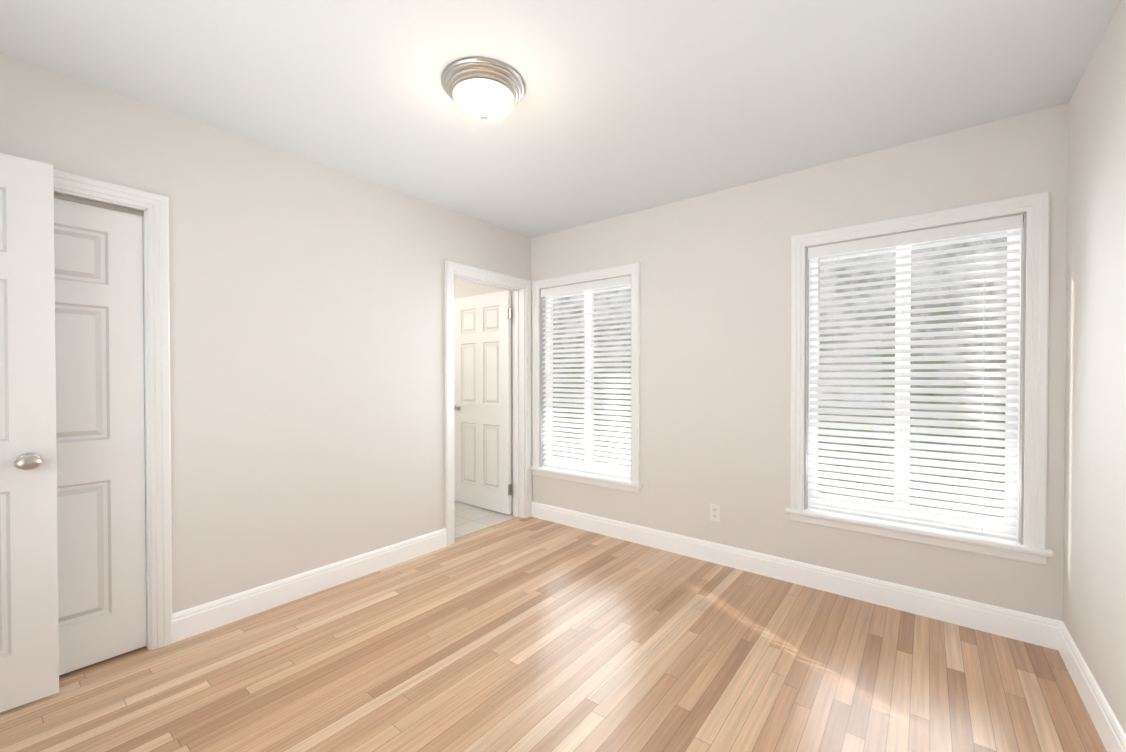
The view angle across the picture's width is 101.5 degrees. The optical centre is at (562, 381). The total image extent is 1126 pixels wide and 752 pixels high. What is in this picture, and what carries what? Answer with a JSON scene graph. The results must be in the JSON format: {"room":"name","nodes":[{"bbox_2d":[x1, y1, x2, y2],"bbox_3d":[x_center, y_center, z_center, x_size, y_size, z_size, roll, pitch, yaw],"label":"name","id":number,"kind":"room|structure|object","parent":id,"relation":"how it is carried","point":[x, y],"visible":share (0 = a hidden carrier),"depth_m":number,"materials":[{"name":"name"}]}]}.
{"room":"empty bedroom","nodes":[
{"label":"empty bedroom","id":0,"kind":"room"},
{"bbox_2d":[0,53,530,613],"bbox_3d":[-1.492,-0.021,2.637,0.152,2.440,3.990,0,1,38],"label":"wall","id":1,"kind":"structure","parent":0,"point":[308,361],"depth_m":2.47,"materials":[{"name":"white paint"}]},
{"bbox_2d":[0,153,58,712],"bbox_3d":[-2.206,0.189,1.457,0.165,2.020,0.811,0,1,38],"label":"entry door","id":2,"kind":"structure","parent":1,"relation":"in","point":[29,648],"depth_m":1.71,"materials":[{"name":"white paint"}]},
{"bbox_2d":[54,198,145,675],"bbox_3d":[-2.124,0.220,1.789,0.035,1.951,0.738,0,1,38],"label":"closet door","id":3,"kind":"structure","parent":1,"relation":"in","point":[98,267],"depth_m":1.96,"materials":[{"name":"white paint"}]},
{"bbox_2d":[53,169,171,649],"bbox_3d":[-2.136,0.184,1.798,0.160,2.047,0.904,0,1,38],"label":"trim","id":4,"kind":"structure","parent":1,"relation":"attached to","point":[151,209],"depth_m":2.07,"materials":[{"name":"white paint"}]},
{"bbox_2d":[172,528,446,642],"bbox_3d":[-1.324,1.132,2.725,0.015,0.131,1.542,0,1,38],"label":"baseboard","id":5,"kind":"structure","parent":1,"relation":"attached to","point":[193,621],"depth_m":2.52,"materials":[{"name":"white paint"}]},
{"bbox_2d":[445,260,531,545],"bbox_3d":[-0.624,0.154,3.727,0.180,2.067,0.914,0,1,38],"label":"door frame","id":6,"kind":"structure","parent":1,"relation":"attached to","point":[520,288],"depth_m":3.98,"materials":[{"name":"white paint"}]},
{"bbox_2d":[0,501,1106,751],"bbox_3d":[-0.838,1.244,2.133,5.194,0.080,3.990,0,1,38],"label":"floor","id":7,"kind":"structure","parent":0,"point":[526,635],"depth_m":1.90,"materials":[{"name":"brown wood"}]},
{"bbox_2d":[0,0,1120,237],"bbox_3d":[-0.171,-1.271,1.580,3.494,0.080,3.990,0,1,38],"label":"ceiling","id":8,"kind":"structure","parent":0,"point":[626,106],"depth_m":1.87,"materials":[{"name":"white paint"}]},
{"bbox_2d":[441,57,524,123],"bbox_3d":[-0.330,-1.158,1.916,0.342,0.153,0.342,0,1,38],"label":"flush-mount light","id":9,"kind":"object","parent":8,"relation":"attached to","point":[482,90],"visible":1,"depth_m":1.83,"materials":[{"name":"white glass"}]},
{"bbox_2d":[454,103,1067,620],"bbox_3d":[0.360,-0.032,3.627,5.184,2.440,0.140,0,1,38],"label":"wall","id":10,"kind":"structure","parent":0,"point":[715,347],"depth_m":2.85,"materials":[{"name":"white paint"}]},
{"bbox_2d":[454,290,511,514],"bbox_3d":[-0.752,0.182,4.281,0.785,1.975,0.165,0,1,38],"label":"hall door","id":11,"kind":"structure","parent":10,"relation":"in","point":[482,400],"depth_m":4.25,"materials":[{"name":"white paint"}]},
{"bbox_2d":[529,262,641,493],"bbox_3d":[0.177,-0.027,3.729,1.090,1.691,0.162,0,1,38],"label":"window","id":12,"kind":"structure","parent":10,"relation":"in","point":[633,484],"depth_m":3.75,"materials":[{"name":"white paint"}]},
{"bbox_2d":[541,276,630,479],"bbox_3d":[0.173,-0.028,3.725,0.886,1.527,0.069,0,1,38],"label":"window blind","id":13,"kind":"object","parent":12,"relation":"attached to","point":[578,466],"visible":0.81,"depth_m":3.70,"materials":[{"name":"white plastic"}]},
{"bbox_2d":[710,503,720,521],"bbox_3d":[1.003,0.865,3.034,0.070,0.114,0.007,0,1,38],"label":"electrical outlet","id":14,"kind":"object","parent":10,"relation":"attached to","point":[715,512],"visible":1,"depth_m":3.03,"materials":[{"name":"white plastic"}]},
{"bbox_2d":[532,501,1051,648],"bbox_3d":[0.961,1.129,3.064,3.180,0.131,0.015,0,1,38],"label":"baseboard","id":15,"kind":"structure","parent":10,"relation":"attached to","point":[1050,633],"depth_m":2.61,"materials":[{"name":"white paint"}]},
{"bbox_2d":[786,191,1052,565],"bbox_3d":[1.802,-0.014,2.445,1.099,1.691,0.162,0,1,38],"label":"window","id":16,"kind":"structure","parent":10,"relation":"in","point":[1029,546],"depth_m":2.23,"materials":[{"name":"white paint"}]},
{"bbox_2d":[808,214,1022,541],"bbox_3d":[1.798,-0.015,2.440,0.895,1.527,0.069,0,1,38],"label":"window blind","id":17,"kind":"object","parent":16,"relation":"attached to","point":[985,227],"visible":1,"depth_m":2.40,"materials":[{"name":"white plastic"}]},
{"bbox_2d":[1063,0,1125,733],"bbox_3d":[1.144,0.000,0.553,0.140,2.440,3.990,0,1,38],"label":"wall","id":18,"kind":"structure","parent":0,"point":[1094,586],"depth_m":1.66,"materials":[{"name":"white paint"}]},
{"bbox_2d":[1052,619,1125,751],"bbox_3d":[1.083,1.154,0.613,0.015,0.131,3.710,0,1,38],"label":"baseboard","id":19,"kind":"structure","parent":18,"relation":"attached to","point":[1109,729],"depth_m":1.67,"materials":[{"name":"white paint"}]},
{"label":"outside","id":20,"kind":"structure","parent":0,"visible":0},
{"bbox_2d":[553,233,1006,517],"bbox_3d":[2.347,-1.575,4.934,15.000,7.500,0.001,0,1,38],"label":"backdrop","id":21,"kind":"structure","parent":20,"point":[961,253],"depth_m":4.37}
]}

